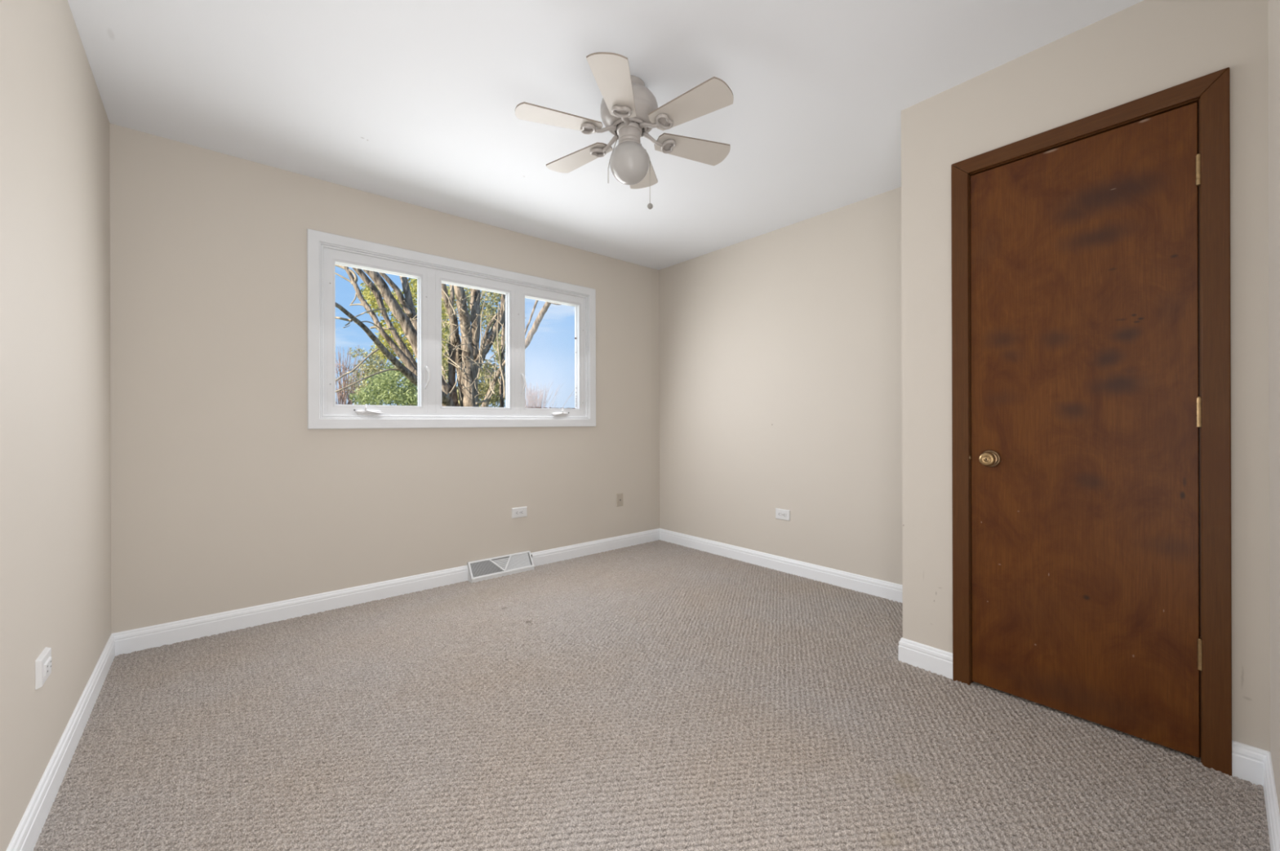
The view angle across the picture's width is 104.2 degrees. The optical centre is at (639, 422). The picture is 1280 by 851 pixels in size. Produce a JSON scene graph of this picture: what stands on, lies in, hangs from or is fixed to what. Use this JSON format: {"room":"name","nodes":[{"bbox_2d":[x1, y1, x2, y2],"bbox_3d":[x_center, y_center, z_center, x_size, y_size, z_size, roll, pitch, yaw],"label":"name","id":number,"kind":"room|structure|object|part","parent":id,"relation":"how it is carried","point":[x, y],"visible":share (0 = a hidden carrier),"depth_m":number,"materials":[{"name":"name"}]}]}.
{"room":"empty bedroom","nodes":[
{"label":"empty bedroom","id":0,"kind":"room"},
{"bbox_2d":[0,0,111,850],"bbox_3d":[-1.325,-0.154,0.891,0.140,2.540,3.540,0,0,-41],"label":"wall","id":1,"kind":"structure","parent":0,"point":[55,422],"depth_m":1.42,"materials":[{"name":"paint"}]},
{"bbox_2d":[35,647,51,690],"bbox_3d":[-1.616,0.665,1.352,0.016,0.077,0.107,0,0,-41],"label":"wall outlet","id":2,"kind":"object","parent":1,"relation":"attached to","point":[43,663],"visible":1,"depth_m":1.33,"materials":[{"name":"white plastic"}]},
{"bbox_2d":[44,657,51,677],"bbox_3d":[-1.612,0.665,1.356,0.005,0.034,0.063,0,0,-41],"label":"receptacle","id":3,"kind":"object","parent":2,"relation":"attached to","point":[47,660],"depth_m":1.35,"materials":[{"name":"grey plastic"}]},
{"bbox_2d":[6,633,115,850],"bbox_3d":[-1.308,1.020,0.994,0.014,0.115,3.400,0,0,-41],"label":"baseboard","id":4,"kind":"structure","parent":1,"relation":"attached to","point":[25,837],"depth_m":1.46,"materials":[{"name":"white paint"}]},
{"bbox_2d":[109,123,659,633],"bbox_3d":[-1.170,-0.155,3.447,3.704,2.540,0.140,0,0,-41],"label":"wall","id":5,"kind":"structure","parent":0,"point":[224,496],"depth_m":2.71,"materials":[{"name":"paint"}]},
{"bbox_2d":[111,565,467,656],"bbox_3d":[-1.788,1.022,2.813,1.653,0.115,0.014,0,0,-41],"label":"baseboard","id":6,"kind":"structure","parent":5,"relation":"attached to","point":[128,642],"depth_m":2.67,"materials":[{"name":"white paint"}]},
{"bbox_2d":[306,228,595,429],"bbox_3d":[-1.134,-0.521,3.437,1.957,1.113,0.124,0,0,-41],"label":"window","id":7,"kind":"structure","parent":5,"relation":"in","point":[325,251],"depth_m":3.22,"materials":[{"name":"white paint"}]},
{"bbox_3d":[-1.588,-0.063,2.979,0.096,0.024,0.018,0,0,-41],"label":"crank handle","id":8,"kind":"part","parent":7,"relation":"part of","materials":[{"name":"white metal"}]},
{"bbox_3d":[-1.595,-0.516,3.045,0.494,0.852,0.058,0,0,-41],"label":"sash","id":9,"kind":"part","parent":7,"relation":"part of","materials":[{"name":"white paint"}]},
{"bbox_3d":[-1.358,-0.287,3.183,0.038,0.149,0.018,0,0,5],"label":"latch lever","id":10,"kind":"part","parent":7,"relation":"part of","materials":[{"name":"white metal"}]},
{"bbox_3d":[-1.136,-0.518,3.439,0.501,0.852,0.058,0,0,-41],"label":"sash","id":11,"kind":"part","parent":7,"relation":"part of","materials":[{"name":"white paint"}]},
{"bbox_3d":[-0.848,-0.282,3.620,0.038,0.149,0.018,0,0,5],"label":"latch lever","id":12,"kind":"part","parent":7,"relation":"part of","materials":[{"name":"white metal"}]},
{"bbox_3d":[-0.682,-0.519,3.829,0.496,0.852,0.058,0,0,-41],"label":"sash","id":13,"kind":"part","parent":7,"relation":"part of","materials":[{"name":"white paint"}]},
{"bbox_2d":[466,551,533,583],"bbox_3d":[-0.963,1.008,3.476,0.464,0.133,0.079,0,0,-41],"label":"floor vent","id":14,"kind":"object","parent":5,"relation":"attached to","point":[506,565],"visible":0.99,"depth_m":3.46,"materials":[{"name":"white metal"}]},
{"bbox_3d":[-0.988,1.007,3.503,0.454,0.116,0.004,0,0,-41],"label":"plate","id":15,"kind":"part","parent":14,"relation":"part of","materials":[{"name":"grey metal"}]},
{"bbox_2d":[511,506,527,518],"bbox_3d":[-0.870,0.652,3.604,0.120,0.074,0.011,0,0,-41],"label":"wall outlet","id":16,"kind":"object","parent":5,"relation":"attached to","point":[522,512],"visible":1,"depth_m":3.60,"materials":[{"name":"white plastic"}]},
{"bbox_2d":[530,528,659,567],"bbox_3d":[-0.314,1.017,4.078,1.309,0.115,0.014,0,0,-41],"label":"baseboard","id":17,"kind":"structure","parent":5,"relation":"attached to","point":[554,555],"depth_m":4.02,"materials":[{"name":"white paint"}]},
{"bbox_2d":[616,493,622,506],"bbox_3d":[-0.169,0.655,4.207,0.071,0.111,0.010,0,0,-41],"label":"phone jack","id":18,"kind":"object","parent":5,"relation":"attached to","point":[619,496],"visible":1,"depth_m":4.20,"materials":[{"name":"beige plastic"}]},
{"bbox_2d":[67,0,1143,270],"bbox_3d":[-0.021,-1.403,2.104,3.424,0.050,3.400,0,0,-41],"label":"ceiling","id":19,"kind":"structure","parent":0,"point":[415,102],"depth_m":2.04,"materials":[{"name":"paint"}]},
{"bbox_2d":[515,52,733,209],"bbox_3d":[-0.043,-1.125,2.035,0.878,0.505,0.902,0,0,-41],"label":"ceiling fan","id":20,"kind":"object","parent":19,"relation":"hanging from","point":[629,110],"visible":1,"depth_m":1.96,"materials":[{"name":"beige metal"}]},
{"bbox_3d":[-0.312,-1.174,1.929,0.334,0.026,0.136,0,0,-22],"label":"blade","id":21,"kind":"part","parent":20,"relation":"part of","materials":[{"name":"laminate"}]},
{"bbox_3d":[-0.269,-1.175,2.215,0.334,0.026,0.136,0,0,38],"label":"blade","id":22,"kind":"part","parent":20,"relation":"part of","materials":[{"name":"laminate"}]},
{"bbox_3d":[-0.165,-1.175,1.987,0.144,0.049,0.077,0,0,-22],"label":"blade arm","id":23,"kind":"part","parent":20,"relation":"part of","materials":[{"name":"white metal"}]},
{"bbox_3d":[-0.153,-1.175,2.111,0.077,0.049,0.146,0,0,-41],"label":"blade arm","id":24,"kind":"part","parent":20,"relation":"part of","materials":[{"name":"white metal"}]},
{"bbox_3d":[-0.086,-1.175,1.749,0.136,0.026,0.334,0,0,8],"label":"blade","id":25,"kind":"part","parent":20,"relation":"part of","materials":[{"name":"laminate"}]},
{"bbox_3d":[-0.109,-1.073,2.035,0.044,0.191,0.003,0,0,0],"label":"pull chain","id":26,"kind":"part","parent":20,"relation":"part of","materials":[{"name":"silver metal"}]},
{"bbox_3d":[-0.062,-1.175,1.905,0.077,0.049,0.144,0,0,8],"label":"blade arm","id":27,"kind":"part","parent":20,"relation":"part of","materials":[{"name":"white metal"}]},
{"bbox_3d":[-0.043,-1.053,2.035,0.161,0.148,0.161,0,0,-41],"label":"lamp shade","id":28,"kind":"part","parent":20,"relation":"part of","materials":[{"name":"white glass"}]},
{"bbox_3d":[-0.001,-1.175,2.321,0.136,0.026,0.334,0,0,8],"label":"blade","id":29,"kind":"part","parent":20,"relation":"part of","materials":[{"name":"laminate"}]},
{"bbox_3d":[0.023,-1.017,2.035,0.039,0.244,0.003,0,0,0],"label":"pull chain","id":30,"kind":"part","parent":20,"relation":"part of","materials":[{"name":"silver metal"}]},
{"bbox_3d":[0.041,-0.884,2.035,0.023,0.024,0.023,0,0,-41],"label":"pull knob","id":31,"kind":"part","parent":20,"relation":"part of","materials":[{"name":"grey metal"}]},
{"bbox_3d":[0.067,-1.175,1.958,0.077,0.049,0.146,0,0,-41],"label":"blade arm","id":32,"kind":"part","parent":20,"relation":"part of","materials":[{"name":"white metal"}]},
{"bbox_3d":[0.079,-1.175,2.083,0.144,0.049,0.077,0,0,-22],"label":"blade arm","id":33,"kind":"part","parent":20,"relation":"part of","materials":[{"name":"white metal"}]},
{"bbox_3d":[0.183,-1.176,1.855,0.334,0.026,0.136,0,0,38],"label":"blade","id":34,"kind":"part","parent":20,"relation":"part of","materials":[{"name":"laminate"}]},
{"bbox_3d":[0.226,-1.176,2.141,0.334,0.026,0.136,0,0,-22],"label":"blade","id":35,"kind":"part","parent":20,"relation":"part of","materials":[{"name":"laminate"}]},
{"bbox_2d":[33,540,1270,850],"bbox_3d":[-0.013,1.068,2.102,3.462,0.028,3.436,0,0,-41],"label":"floor","id":36,"kind":"structure","parent":0,"point":[658,695],"depth_m":1.64,"materials":[{"name":"carpet"}]},
{"bbox_2d":[658,186,902,585],"bbox_3d":[1.006,-0.162,3.648,0.140,2.540,2.389,0,0,-41],"label":"wall","id":37,"kind":"structure","parent":0,"point":[780,349],"depth_m":3.48,"materials":[{"name":"paint"}]},
{"bbox_2d":[659,528,902,603],"bbox_3d":[0.947,1.013,3.603,0.014,0.115,2.375,0,0,-41],"label":"baseboard","id":38,"kind":"structure","parent":37,"relation":"attached to","point":[871,586],"depth_m":3.46,"materials":[{"name":"white paint"}]},
{"bbox_2d":[775,508,790,520],"bbox_3d":[1.011,0.653,3.531,0.011,0.076,0.118,0,0,-41],"label":"wall outlet","id":39,"kind":"object","parent":37,"relation":"attached to","point":[782,514],"visible":1,"depth_m":3.53,"materials":[{"name":"white plastic"}]},
{"bbox_2d":[901,0,1270,751],"bbox_3d":[1.874,-0.164,2.061,0.890,2.540,1.151,0,0,-41],"label":"wall","id":40,"kind":"structure","parent":0,"point":[1147,47],"depth_m":1.73,"materials":[{"name":"paint"}]},
{"bbox_2d":[897,638,952,679],"bbox_3d":[1.221,1.012,2.132,0.014,0.115,0.215,0,0,-41],"label":"baseboard","id":41,"kind":"structure","parent":40,"relation":"attached to","point":[940,662],"depth_m":2.12,"materials":[{"name":"white paint"}]},
{"bbox_2d":[951,66,1231,776],"bbox_3d":[1.553,0.003,1.792,0.168,2.128,0.738,0,0,-41],"label":"door","id":42,"kind":"structure","parent":40,"relation":"in","point":[1091,304],"depth_m":1.71,"materials":[{"name":"brown wood"}]},
{"bbox_3d":[1.306,0.004,2.028,0.019,2.126,0.058,0,0,-41],"label":"casing","id":43,"kind":"part","parent":42,"relation":"part of","materials":[{"name":"brown wood"}]},
{"bbox_3d":[1.354,0.142,1.936,0.050,0.054,0.054,0,0,-41],"label":"knob","id":44,"kind":"part","parent":42,"relation":"part of","materials":[{"name":"gold metal"}]},
{"bbox_3d":[1.524,-1.032,1.770,0.019,0.057,0.736,0,0,-41],"label":"casing","id":45,"kind":"part","parent":42,"relation":"part of","materials":[{"name":"brown wood"}]},
{"bbox_3d":[1.749,0.003,1.512,0.019,2.126,0.059,0,0,-41],"label":"casing","id":46,"kind":"part","parent":42,"relation":"part of","materials":[{"name":"brown wood"}]},
{"bbox_2d":[1231,740,1268,786],"bbox_3d":[1.795,1.011,1.463,0.014,0.115,0.072,0,0,-41],"label":"baseboard","id":47,"kind":"structure","parent":40,"relation":"attached to","point":[1247,761],"depth_m":1.46,"materials":[{"name":"white paint"}]},
{"bbox_2d":[1267,0,1279,813],"bbox_3d":[1.135,-0.162,0.760,3.424,2.540,0.140,0,0,-41],"label":"wall","id":48,"kind":"structure","parent":0,"point":[1273,6],"depth_m":1.29,"materials":[{"name":"paint"}]},
{"bbox_2d":[1262,751,1279,850],"bbox_3d":[0.804,1.014,0.575,2.675,0.115,0.014,0,0,-41],"label":"baseboard","id":49,"kind":"structure","parent":48,"relation":"attached to","point":[1273,814],"depth_m":1.27,"materials":[{"name":"white paint"}]},
{"label":"outside","id":50,"kind":"structure","parent":0,"visible":0},
{"bbox_3d":[-11.439,2.048,51.741,130.000,0.100,86.552,0,0,-41],"label":"ground","id":51,"kind":"structure","parent":50,"visible":0},
{"bbox_2d":[335,346,383,404],"bbox_3d":[-7.825,-0.046,12.992,2.521,4.024,0.600,0,0,-1],"label":"bare shrub","id":52,"kind":"object","parent":51,"relation":"on","point":[341,395],"visible":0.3,"depth_m":12.92,"materials":[{"name":"brown plant"}]},
{"bbox_2d":[342,346,395,404],"bbox_3d":[-11.156,-0.565,20.522,3.887,5.240,2.621,0,0,7],"label":"evergreen shrub","id":53,"kind":"object","parent":51,"relation":"on","point":[371,367],"visible":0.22,"depth_m":20.25,"materials":[{"name":"green plant"}]},
{"bbox_2d":[348,360,417,405],"bbox_3d":[-5.392,0.305,10.926,2.074,3.451,3.574,0,0,-21],"label":"evergreen shrub","id":54,"kind":"object","parent":51,"relation":"on","point":[403,397],"visible":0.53,"depth_m":10.44,"materials":[{"name":"green plant"}]},
{"bbox_2d":[356,278,450,405],"bbox_3d":[-6.565,-1.120,13.950,2.826,6.364,3.264,0,0,-20],"label":"evergreen tree","id":55,"kind":"object","parent":51,"relation":"on","point":[366,292],"visible":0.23,"depth_m":13.72,"materials":[{"name":"green plant"}]},
{"bbox_2d":[335,264,560,407],"bbox_3d":[-3.431,-0.626,7.925,3.444,5.578,4.084,0,0,-41],"label":"tree","id":56,"kind":"object","parent":51,"relation":"on","point":[465,357],"visible":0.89,"depth_m":8.44,"materials":[{"name":"brown plant"}]},
{"bbox_3d":[-4.153,-0.971,8.797,1.924,3.848,0.876,0,0,-41],"label":"stem","id":57,"kind":"part","parent":56,"relation":"part of","materials":[{"name":"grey plant"}]},
{"bbox_3d":[-4.737,-2.003,9.113,1.397,2.232,0.221,0,0,-41],"label":"stem","id":58,"kind":"part","parent":56,"relation":"part of","materials":[{"name":"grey plant"}]},
{"bbox_3d":[-3.378,0.196,7.091,0.325,3.339,3.039,0,0,17],"label":"stem","id":59,"kind":"part","parent":56,"relation":"part of","materials":[{"name":"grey plant"}]},
{"bbox_3d":[-4.626,-2.509,9.203,0.798,1.042,0.172,0,0,-41],"label":"stem","id":60,"kind":"part","parent":56,"relation":"part of","materials":[{"name":"grey plant"}]},
{"bbox_3d":[-3.926,-0.625,9.618,1.574,5.577,0.363,0,0,-10],"label":"stem","id":61,"kind":"part","parent":56,"relation":"part of","materials":[{"name":"grey plant"}]},
{"bbox_3d":[-3.728,-0.466,8.229,1.992,4.787,0.515,0,0,-41],"label":"stem","id":62,"kind":"part","parent":56,"relation":"part of","materials":[{"name":"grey plant"}]},
{"bbox_3d":[-3.296,-0.334,8.597,0.310,4.598,0.875,0,0,19],"label":"stem","id":63,"kind":"part","parent":56,"relation":"part of","materials":[{"name":"grey plant"}]},
{"bbox_3d":[-3.361,-1.373,9.365,0.467,2.893,0.239,0,0,-23],"label":"stem","id":64,"kind":"part","parent":56,"relation":"part of","materials":[{"name":"grey plant"}]},
{"bbox_3d":[-2.957,-0.394,8.373,0.350,4.532,0.661,0,0,36],"label":"stem","id":65,"kind":"part","parent":56,"relation":"part of","materials":[{"name":"grey plant"}]},
{"bbox_3d":[-2.912,-0.468,8.800,0.234,4.814,0.233,0,0,-41],"label":"stem","id":66,"kind":"part","parent":56,"relation":"part of","materials":[{"name":"grey plant"}]},
{"bbox_3d":[-2.720,-1.464,8.844,0.714,2.518,0.324,0,0,-41],"label":"stem","id":67,"kind":"part","parent":56,"relation":"part of","materials":[{"name":"grey plant"}]},
{"bbox_3d":[-2.543,-1.482,8.382,0.470,0.719,0.090,0,0,29],"label":"stem","id":68,"kind":"part","parent":56,"relation":"part of","materials":[{"name":"grey plant"}]},
{"bbox_3d":[-2.551,-0.494,9.301,0.134,5.082,0.134,0,0,-41],"label":"stem","id":69,"kind":"part","parent":56,"relation":"part of","materials":[{"name":"grey plant"}]},
{"bbox_3d":[-1.918,-1.068,7.803,0.682,2.030,1.643,0,0,-41],"label":"stem","id":70,"kind":"part","parent":56,"relation":"part of","materials":[{"name":"grey plant"}]},
{"bbox_3d":[-1.858,-1.579,8.299,0.449,1.169,0.042,0,0,0],"label":"stem","id":71,"kind":"part","parent":56,"relation":"part of","materials":[{"name":"grey plant"}]},
{"bbox_2d":[441,284,505,407],"bbox_3d":[-5.711,-1.613,17.319,4.538,7.347,3.170,0,0,3],"label":"evergreen tree","id":72,"kind":"object","parent":51,"relation":"on","point":[482,389],"visible":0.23,"depth_m":17.15,"materials":[{"name":"green plant"}]},
{"bbox_2d":[524,381,573,408],"bbox_3d":[-5.136,-0.135,25.998,4.283,4.202,0.600,0,0,0],"label":"bare shrub","id":73,"kind":"object","parent":51,"relation":"on","point":[530,402],"visible":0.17,"depth_m":25.95,"materials":[{"name":"brown plant"}]}
]}

